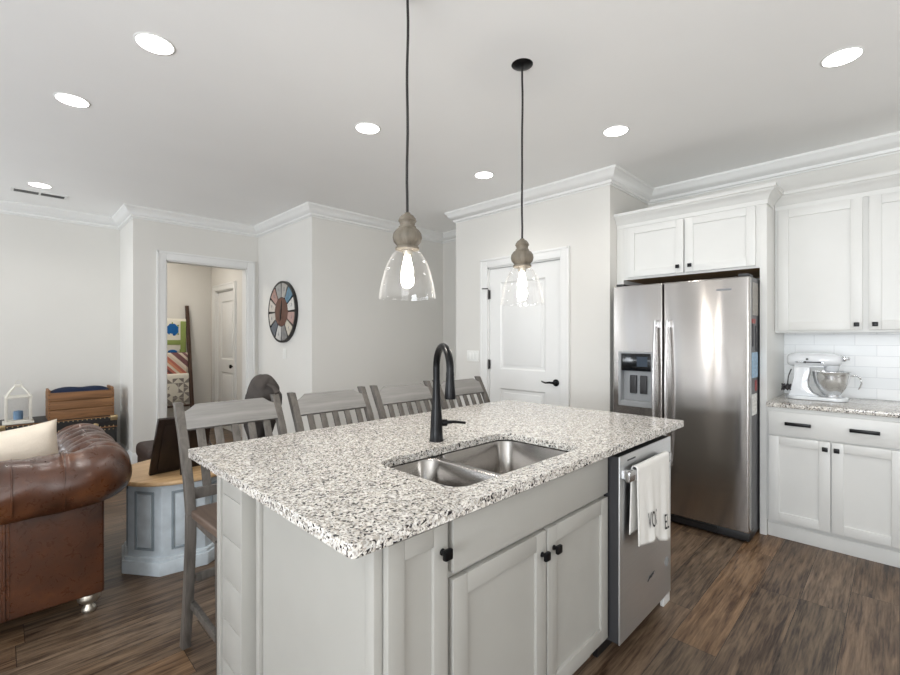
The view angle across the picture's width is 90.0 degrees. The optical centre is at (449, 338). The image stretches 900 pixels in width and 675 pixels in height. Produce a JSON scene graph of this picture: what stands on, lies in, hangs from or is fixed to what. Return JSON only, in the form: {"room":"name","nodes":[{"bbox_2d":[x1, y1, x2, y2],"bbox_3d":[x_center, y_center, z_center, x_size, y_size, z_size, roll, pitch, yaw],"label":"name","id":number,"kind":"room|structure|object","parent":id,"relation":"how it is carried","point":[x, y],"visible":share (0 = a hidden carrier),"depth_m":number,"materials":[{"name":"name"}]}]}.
{"room":"kitchen","nodes":[
{"label":"kitchen","id":0,"kind":"room"},
{"bbox_2d":[0,213,119,441],"bbox_3d":[-5.468,-0.030,3.767,4.395,2.740,0.120,0,0,-45],"label":"wall","id":1,"kind":"structure","parent":0,"point":[60,281],"depth_m":4.87,"materials":[{"name":"grey paint"}]},
{"bbox_2d":[117,442,137,464],"bbox_3d":[-2.214,1.274,0.805,4.407,0.132,8.670,0,0,-45],"label":"baseboard","id":2,"kind":"structure","parent":1,"relation":"attached to","point":[133,456],"depth_m":4.77,"materials":[{"name":"white paint"}]},
{"bbox_2d":[120,218,145,452],"bbox_3d":[-3.612,-0.030,5.104,0.120,2.740,0.854,0,0,-45],"label":"wall","id":3,"kind":"structure","parent":0,"point":[133,234],"depth_m":4.83,"materials":[{"name":"grey paint"}]},
{"bbox_2d":[167,263,210,417],"bbox_3d":[-4.416,-0.030,6.417,2.430,2.740,0.120,0,0,-45],"label":"wall","id":4,"kind":"structure","parent":0,"point":[187,285],"depth_m":6.87,"materials":[{"name":"grey paint"}]},
{"bbox_2d":[146,220,257,440],"bbox_3d":[-2.847,-0.030,5.350,1.310,2.740,0.120,0,0,-45],"label":"wall","id":5,"kind":"structure","parent":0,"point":[159,236],"depth_m":4.99,"materials":[{"name":"grey paint"}]},
{"bbox_2d":[211,217,321,436],"bbox_3d":[-2.549,-0.030,5.897,0.125,2.740,3.256,0,0,-45],"label":"wall","id":6,"kind":"structure","parent":0,"point":[292,254],"depth_m":5.03,"materials":[{"name":"grey paint"}]},
{"bbox_2d":[156,250,254,440],"bbox_3d":[-2.873,0.186,5.324,1.055,2.307,0.176,0,0,-45],"label":"door frame","id":7,"kind":"structure","parent":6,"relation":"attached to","point":[162,257],"depth_m":5.17,"materials":[{"name":"white paint"}]},
{"bbox_2d":[212,281,236,401],"bbox_3d":[-3.277,0.266,6.623,0.128,2.149,0.938,0,0,-45],"label":"trim","id":8,"kind":"structure","parent":6,"relation":"attached to","point":[232,285],"depth_m":6.85,"materials":[{"name":"white paint"}]},
{"bbox_2d":[218,290,232,430],"bbox_3d":[-3.294,0.314,6.605,0.107,2.036,0.732,0,0,-45],"label":"door","id":9,"kind":"structure","parent":6,"relation":"in","point":[225,299],"depth_m":6.67,"materials":[{"name":"white paint"}]},
{"bbox_2d":[268,281,297,342],"bbox_3d":[-1.922,-0.310,5.149,0.041,0.704,0.704,0,0,-45],"label":"wall clock","id":10,"kind":"object","parent":6,"relation":"attached to","point":[283,303],"visible":1,"depth_m":5.10,"materials":[{"name":"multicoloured wood"}]},
{"bbox_2d":[283,349,285,358],"bbox_3d":[-1.894,0.168,5.145,0.010,0.115,0.075,0,0,-45],"label":"switch plate","id":11,"kind":"object","parent":6,"relation":"attached to","point":[284,350],"visible":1,"depth_m":5.13,"materials":[{"name":"white plastic"}]},
{"bbox_2d":[322,219,442,427],"bbox_3d":[-0.726,-0.030,5.502,1.905,2.740,0.120,0,0,-45],"label":"wall","id":12,"kind":"structure","parent":0,"point":[367,340],"depth_m":5.28,"materials":[{"name":"grey paint"}]},
{"bbox_2d":[0,131,899,243],"bbox_3d":[-1.096,-1.339,1.923,7.570,0.122,8.670,0,0,-45],"label":"trim","id":13,"kind":"structure","parent":12,"relation":"attached to","point":[615,176],"depth_m":4.24,"materials":[{"name":"white paint"}]},
{"bbox_2d":[443,241,455,408],"bbox_3d":[0.252,-0.030,5.786,0.120,2.740,0.862,0,0,-45],"label":"wall","id":14,"kind":"structure","parent":0,"point":[449,249],"depth_m":5.96,"materials":[{"name":"grey paint"}]},
{"bbox_2d":[0,0,899,232],"bbox_3d":[-1.566,-1.450,2.394,7.970,0.100,10.400,0,0,-45],"label":"ceiling","id":15,"kind":"structure","parent":0,"point":[252,118],"depth_m":2.54,"materials":[{"name":"white paint"}]},
{"bbox_2d":[11,187,67,199],"bbox_3d":[-3.939,-1.396,4.320,0.400,0.008,0.140,0,0,-45],"label":"ceiling vent","id":16,"kind":"object","parent":15,"relation":"in","point":[15,189],"visible":1,"depth_m":4.31,"materials":[{"name":"white metal"}]},
{"bbox_2d":[27,182,51,187],"bbox_3d":[-3.729,-1.398,4.092,0.172,0.004,0.172,0,0,-45],"label":"recessed light","id":17,"kind":"object","parent":15,"relation":"in","point":[36,184],"visible":1,"depth_m":4.09,"materials":[{"name":"white plastic"}]},
{"bbox_2d":[53,92,90,107],"bbox_3d":[-2.213,-1.398,2.638,0.172,0.004,0.172,0,0,-45],"label":"recessed light","id":18,"kind":"object","parent":15,"relation":"in","point":[73,100],"visible":1,"depth_m":2.63,"materials":[{"name":"white plastic"}]},
{"bbox_2d":[133,32,175,55],"bbox_3d":[-1.400,-1.398,2.135,0.172,0.004,0.172,0,0,-45],"label":"recessed light","id":19,"kind":"object","parent":15,"relation":"in","point":[150,42],"visible":1,"depth_m":2.13,"materials":[{"name":"white paint"}]},
{"bbox_2d":[355,122,380,133],"bbox_3d":[-0.547,-1.398,2.989,0.172,0.004,0.172,0,0,-45],"label":"recessed light","id":20,"kind":"object","parent":15,"relation":"in","point":[362,127],"visible":1,"depth_m":2.99,"materials":[{"name":"white plastic"}]},
{"bbox_2d":[378,0,435,300],"bbox_3d":[-0.167,-0.779,1.762,0.225,1.242,0.225,0,0,-45],"label":"pendant light","id":21,"kind":"object","parent":15,"relation":"hanging from","point":[407,238],"visible":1,"depth_m":1.74,"materials":[{"name":"clear glass"}]},
{"bbox_2d":[402,250,411,255],"bbox_3d":[-0.167,-0.336,1.762,0.040,0.020,0.040,0,0,-45],"label":"socket","id":22,"kind":"object","parent":21,"relation":"attached to","point":[404,252],"depth_m":1.75,"materials":[{"name":"silver metal"}]},
{"bbox_2d":[474,171,493,178],"bbox_3d":[0.290,-1.398,3.840,0.172,0.004,0.172,0,0,-45],"label":"recessed light","id":23,"kind":"object","parent":15,"relation":"in","point":[483,174],"visible":1,"depth_m":3.82,"materials":[{"name":"white plastic"}]},
{"bbox_2d":[475,172,492,177],"bbox_3d":[0.290,-1.398,3.840,0.150,0.002,0.150,0,0,-45],"label":"diffuser","id":24,"kind":"object","parent":23,"relation":"attached to","point":[479,174],"depth_m":3.83,"materials":[{"name":"white plastic"}]},
{"bbox_2d":[500,58,543,305],"bbox_3d":[0.368,-0.797,2.297,0.225,1.242,0.225,0,0,-45],"label":"pendant light","id":25,"kind":"object","parent":15,"relation":"hanging from","point":[522,257],"visible":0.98,"depth_m":2.28,"materials":[{"name":"beige"}]},
{"bbox_2d":[518,267,525,271],"bbox_3d":[0.368,-0.354,2.297,0.040,0.020,0.040,0,0,-45],"label":"socket","id":26,"kind":"object","parent":25,"relation":"attached to","point":[521,269],"depth_m":2.28,"materials":[{"name":"silver metal"}]},
{"bbox_2d":[602,125,629,136],"bbox_3d":[1.116,-1.398,3.028,0.172,0.004,0.172,0,0,-45],"label":"recessed light","id":27,"kind":"object","parent":15,"relation":"in","point":[616,130],"visible":1,"depth_m":3.02,"materials":[{"name":"white plastic"}]},
{"bbox_2d":[820,46,864,67],"bbox_3d":[1.946,-1.398,2.235,0.172,0.004,0.172,0,0,-45],"label":"recessed light","id":28,"kind":"object","parent":15,"relation":"in","point":[846,55],"visible":1,"depth_m":2.23,"materials":[{"name":"white plastic"}]},
{"bbox_2d":[0,428,899,674],"bbox_3d":[-1.566,1.390,2.394,7.970,0.100,10.400,0,0,-45],"label":"floor","id":29,"kind":"structure","parent":0,"point":[767,604],"depth_m":2.14,"materials":[{"name":"brown wood"}]},
{"bbox_2d":[0,414,117,441],"bbox_3d":[-4.056,1.065,4.668,0.919,0.510,0.522,0,0,-45],"label":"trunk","id":30,"kind":"object","parent":29,"relation":"on","point":[108,423],"visible":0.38,"depth_m":4.65,"materials":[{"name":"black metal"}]},
{"bbox_2d":[2,380,33,425],"bbox_3d":[-4.190,0.605,4.366,0.220,0.416,0.220,0,0,-45],"label":"lantern","id":31,"kind":"object","parent":30,"relation":"on","point":[29,419],"visible":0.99,"depth_m":4.33,"materials":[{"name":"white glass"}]},
{"bbox_2d":[13,410,22,419],"bbox_3d":[-4.190,0.733,4.366,0.070,0.090,0.070,0,0,-45],"label":"candle","id":32,"kind":"object","parent":31,"relation":"in","point":[17,415],"visible":1,"depth_m":4.34,"materials":[{"name":"blue wax"}]},
{"bbox_2d":[45,385,113,420],"bbox_3d":[-3.912,0.662,4.762,0.533,0.300,0.333,0,0,-45],"label":"wooden crate","id":33,"kind":"object","parent":30,"relation":"on","point":[81,404],"visible":1,"depth_m":4.64,"materials":[{"name":"brown wood"}]},
{"bbox_2d":[50,385,108,392],"bbox_3d":[-3.913,0.547,4.763,0.485,0.094,0.302,0,0,-45],"label":"folded cloth","id":34,"kind":"object","parent":33,"relation":"in","point":[86,388],"visible":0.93,"depth_m":4.67,"materials":[{"name":"blue fabric"}]},
{"bbox_2d":[0,423,131,623],"bbox_3d":[-2.774,0.934,1.723,2.484,0.813,1.080,0,0,-45],"label":"leather sofa","id":35,"kind":"object","parent":29,"relation":"on","point":[52,505],"visible":0.98,"depth_m":2.07,"materials":[{"name":"brown leather"}]},
{"bbox_2d":[0,419,58,460],"bbox_3d":[-2.188,0.655,2.195,0.513,0.497,0.207,0,0,-45],"label":"throw pillow","id":36,"kind":"object","parent":35,"relation":"on","point":[40,439],"visible":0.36,"depth_m":2.20,"materials":[{"name":"beige fabric"}]},
{"bbox_2d":[136,440,153,462],"bbox_3d":[-2.489,1.133,4.045,0.480,0.415,0.520,0,0,-45],"label":"ottoman","id":37,"kind":"object","parent":29,"relation":"on","point":[144,448],"visible":0.13,"depth_m":3.90,"materials":[{"name":"brown leather"}]},
{"bbox_2d":[122,459,216,576],"bbox_3d":[-1.708,1.070,2.839,0.668,0.540,0.668,0,0,-45],"label":"end table","id":38,"kind":"object","parent":29,"relation":"on","point":[154,544],"visible":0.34,"depth_m":2.58,"materials":[{"name":"blue paint"}]},
{"bbox_2d":[148,417,210,475],"bbox_3d":[-1.613,0.626,2.706,0.162,0.348,0.300,0,0,39],"label":"picture frame","id":39,"kind":"object","parent":38,"relation":"on","point":[165,457],"visible":0.6,"depth_m":2.64,"materials":[{"name":"brown wood"}]},
{"bbox_2d":[167,306,193,407],"bbox_3d":[-4.009,0.420,6.474,0.535,1.840,0.354,0,0,-45],"label":"blanket ladder","id":40,"kind":"object","parent":29,"relation":"on","point":[187,317],"visible":0.4,"depth_m":6.64,"materials":[{"name":"brown wood"}]},
{"bbox_2d":[167,318,185,352],"bbox_3d":[-4.088,-0.030,6.556,0.421,0.541,0.083,0,0,-45],"label":"quilt","id":41,"kind":"object","parent":40,"relation":"hanging from","point":[176,328],"visible":0.59,"depth_m":6.59,"materials":[{"name":"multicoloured fabric"}]},
{"bbox_2d":[167,353,187,373],"bbox_3d":[-4.026,0.360,6.494,0.421,0.322,0.082,0,0,-45],"label":"quilt","id":42,"kind":"object","parent":40,"relation":"hanging from","point":[176,362],"visible":0.57,"depth_m":6.52,"materials":[{"name":"multicoloured fabric"}]},
{"bbox_2d":[167,373,188,406],"bbox_3d":[-3.988,0.741,6.456,0.421,0.483,0.082,0,0,-45],"label":"quilt","id":43,"kind":"object","parent":40,"relation":"hanging from","point":[177,384],"visible":0.67,"depth_m":6.48,"materials":[{"name":"white fabric"}]},
{"bbox_2d":[173,394,287,674],"bbox_3d":[-0.901,0.814,2.021,0.480,1.052,0.532,0,0,-45],"label":"counter stool","id":44,"kind":"object","parent":29,"relation":"on","point":[200,417],"visible":0.35,"depth_m":1.97,"materials":[{"name":"grey wood"}]},
{"bbox_2d":[244,374,281,439],"bbox_3d":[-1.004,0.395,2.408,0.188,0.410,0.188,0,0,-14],"label":"chair","id":45,"kind":"object","parent":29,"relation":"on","point":[261,385],"visible":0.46,"depth_m":2.37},
{"bbox_2d":[287,386,374,431],"bbox_3d":[-0.522,0.814,2.400,0.480,1.052,0.532,0,0,-45],"label":"counter stool","id":46,"kind":"object","parent":29,"relation":"on","point":[309,404],"visible":0.25,"depth_m":2.51,"materials":[{"name":"grey wood"}]},
{"bbox_2d":[370,380,432,418],"bbox_3d":[-0.144,0.814,2.778,0.480,1.052,0.532,0,0,-45],"label":"counter stool","id":47,"kind":"object","parent":29,"relation":"on","point":[407,393],"visible":0.22,"depth_m":2.88,"materials":[{"name":"grey wood"}]},
{"bbox_2d":[382,523,452,674],"bbox_3d":[-0.275,0.898,1.327,0.208,0.884,0.634,0,0,-45],"label":"base cabinet","id":48,"kind":"object","parent":29,"relation":"on","point":[414,568],"visible":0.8,"depth_m":1.12,"materials":[{"name":"grey paint"}]},
{"bbox_2d":[217,434,669,674],"bbox_3d":[0.132,0.898,1.988,1.862,0.884,0.955,0,0,-45],"label":"kitchen island base","id":49,"kind":"object","parent":29,"relation":"on","point":[289,602],"visible":0.43,"depth_m":1.38,"materials":[{"name":"grey paint"}]},
{"bbox_2d":[188,400,683,558],"bbox_3d":[0.103,0.441,2.046,2.016,0.030,1.156,0,0,-45],"label":"island countertop","id":50,"kind":"structure","parent":49,"relation":"on","point":[337,484],"depth_m":1.55,"materials":[{"name":"stone"}]},
{"bbox_2d":[429,343,465,441],"bbox_3d":[-0.028,0.220,1.817,0.145,0.409,0.231,0,0,13],"label":"faucet","id":51,"kind":"object","parent":50,"relation":"on","point":[437,423],"visible":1,"depth_m":1.86,"materials":[{"name":"black metal"}]},
{"bbox_2d":[390,440,569,486],"bbox_3d":[0.133,0.549,1.668,0.757,0.182,0.440,0,0,-45],"label":"sink","id":52,"kind":"object","parent":50,"relation":"in","point":[475,464],"visible":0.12,"depth_m":1.88,"materials":[{"name":"metal"}]},
{"bbox_2d":[432,376,489,409],"bbox_3d":[0.229,0.814,3.151,0.480,1.052,0.532,0,0,-45],"label":"counter stool","id":53,"kind":"object","parent":29,"relation":"on","point":[463,387],"visible":0.12,"depth_m":3.31,"materials":[{"name":"grey wood"}]},
{"bbox_2d":[447,458,607,674],"bbox_3d":[0.122,0.898,1.724,0.914,0.884,0.634,0,0,-45],"label":"base cabinet","id":54,"kind":"object","parent":29,"relation":"on","point":[528,569],"visible":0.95,"depth_m":1.48,"materials":[{"name":"grey paint"}]},
{"bbox_2d":[593,435,670,656],"bbox_3d":[0.682,0.906,2.223,0.572,0.868,0.660,0,0,-45],"label":"dishwasher","id":55,"kind":"object","parent":29,"relation":"on","point":[639,578],"visible":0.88,"depth_m":1.88,"materials":[{"name":"grey metal"}]},
{"bbox_2d":[629,451,670,546],"bbox_3d":[0.880,0.718,1.954,0.372,0.400,0.051,0,0,-45],"label":"dish towel","id":56,"kind":"object","parent":55,"relation":"hanging from","point":[650,492],"visible":1,"depth_m":1.91,"materials":[{"name":"white fabric"}]},
{"bbox_2d":[613,273,759,541],"bbox_3d":[1.871,0.453,3.494,0.893,1.770,0.914,0,0,-45],"label":"refrigerator","id":57,"kind":"object","parent":29,"relation":"on","point":[683,350],"visible":0.82,"depth_m":3.12,"materials":[{"name":"grey metal"}]},
{"bbox_2d":[752,324,753,346],"bbox_3d":[2.027,-0.025,3.008,0.040,0.150,0.004,0,0,-45],"label":"clip","id":58,"kind":"object","parent":57,"relation":"attached to","point":[752,324],"visible":1,"depth_m":2.99,"materials":[{"name":"black plastic"}]},
{"bbox_2d":[752,393,756,415],"bbox_3d":[2.051,0.440,3.033,0.130,0.140,0.004,0,0,-45],"label":"paper card","id":59,"kind":"object","parent":57,"relation":"attached to","point":[754,396],"visible":1,"depth_m":3.03,"materials":[{"name":"white paper"}]},
{"bbox_2d":[752,282,757,315],"bbox_3d":[2.069,-0.270,3.050,0.160,0.220,0.004,0,0,-45],"label":"paper sheet","id":60,"kind":"object","parent":57,"relation":"attached to","point":[754,285],"visible":1,"depth_m":3.04,"materials":[{"name":"white paper"}]},
{"bbox_2d":[752,352,757,377],"bbox_3d":[2.062,0.175,3.043,0.160,0.170,0.004,0,0,-45],"label":"paper note","id":61,"kind":"object","parent":57,"relation":"attached to","point":[754,354],"visible":1,"depth_m":3.03,"materials":[{"name":"blue paper"}]},
{"bbox_2d":[755,326,756,350],"bbox_3d":[2.090,-0.005,3.072,0.040,0.170,0.004,0,0,-45],"label":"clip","id":62,"kind":"object","parent":57,"relation":"attached to","point":[755,326],"visible":1,"depth_m":3.06,"materials":[{"name":"black plastic"}]},
{"bbox_2d":[614,182,783,534],"bbox_3d":[2.025,0.148,3.638,0.728,2.383,1.115,0,0,-45],"label":"tall cabinet","id":63,"kind":"object","parent":29,"relation":"on","point":[728,234],"visible":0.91,"depth_m":3.30,"materials":[{"name":"white paint"}]},
{"bbox_2d":[767,406,899,567],"bbox_3d":[2.623,0.898,3.044,0.722,0.884,0.686,0,0,-45],"label":"base cabinet","id":64,"kind":"object","parent":29,"relation":"on","point":[833,478],"visible":1,"depth_m":2.80,"materials":[{"name":"white paint"}]},
{"bbox_2d":[766,393,899,417],"bbox_3d":[2.636,0.441,3.036,0.697,0.030,0.716,0,0,-45],"label":"countertop","id":65,"kind":"structure","parent":64,"relation":"on","point":[884,408],"depth_m":2.89,"materials":[{"name":"stone"}]},
{"bbox_2d":[781,352,862,401],"bbox_3d":[2.593,0.260,3.149,0.210,0.331,0.437,0,0,-45],"label":"stand mixer","id":66,"kind":"object","parent":65,"relation":"on","point":[832,382],"visible":1,"depth_m":3.11,"materials":[{"name":"white metal"}]},
{"bbox_2d":[812,371,862,397],"bbox_3d":[2.654,0.314,3.088,0.210,0.177,0.265,0,0,-45],"label":"bowl","id":67,"kind":"object","parent":66,"relation":"on","point":[831,384],"depth_m":3.05,"materials":[{"name":"silver metal"}]},
{"bbox_2d":[456,185,647,411],"bbox_3d":[1.048,-0.030,4.712,0.994,2.740,1.782,0,0,-45],"label":"wall","id":68,"kind":"structure","parent":0,"point":[584,222],"depth_m":3.97,"materials":[{"name":"grey paint"}]},
{"bbox_2d":[467,351,478,361],"bbox_3d":[0.242,0.182,4.807,0.010,0.115,0.165,0,0,-45],"label":"switch plate","id":69,"kind":"object","parent":68,"relation":"attached to","point":[471,355],"visible":1,"depth_m":4.80,"materials":[{"name":"white plastic"}]},
{"bbox_2d":[482,260,559,405],"bbox_3d":[0.676,0.306,4.378,0.105,2.051,0.890,0,0,-45],"label":"door","id":70,"kind":"structure","parent":68,"relation":"in","point":[524,362],"depth_m":4.35,"materials":[{"name":"white paint"}]},
{"bbox_2d":[480,246,569,406],"bbox_3d":[0.731,0.258,4.391,0.148,2.164,1.039,0,0,-45],"label":"trim","id":71,"kind":"structure","parent":68,"relation":"attached to","point":[562,254],"depth_m":4.11,"materials":[{"name":"white paint"}]},
{"bbox_2d":[648,153,899,400],"bbox_3d":[3.405,-0.030,2.910,0.209,2.740,4.100,0,0,-45],"label":"wall","id":72,"kind":"structure","parent":0,"point":[874,357],"depth_m":3.25,"materials":[{"name":"white tile"}]},
{"bbox_2d":[775,170,899,332],"bbox_3d":[2.831,-0.544,3.030,0.448,0.998,1.001,0,0,-45],"label":"upper cabinet","id":73,"kind":"object","parent":72,"relation":"attached to","point":[837,244],"visible":1,"depth_m":3.00,"materials":[{"name":"white paint"}]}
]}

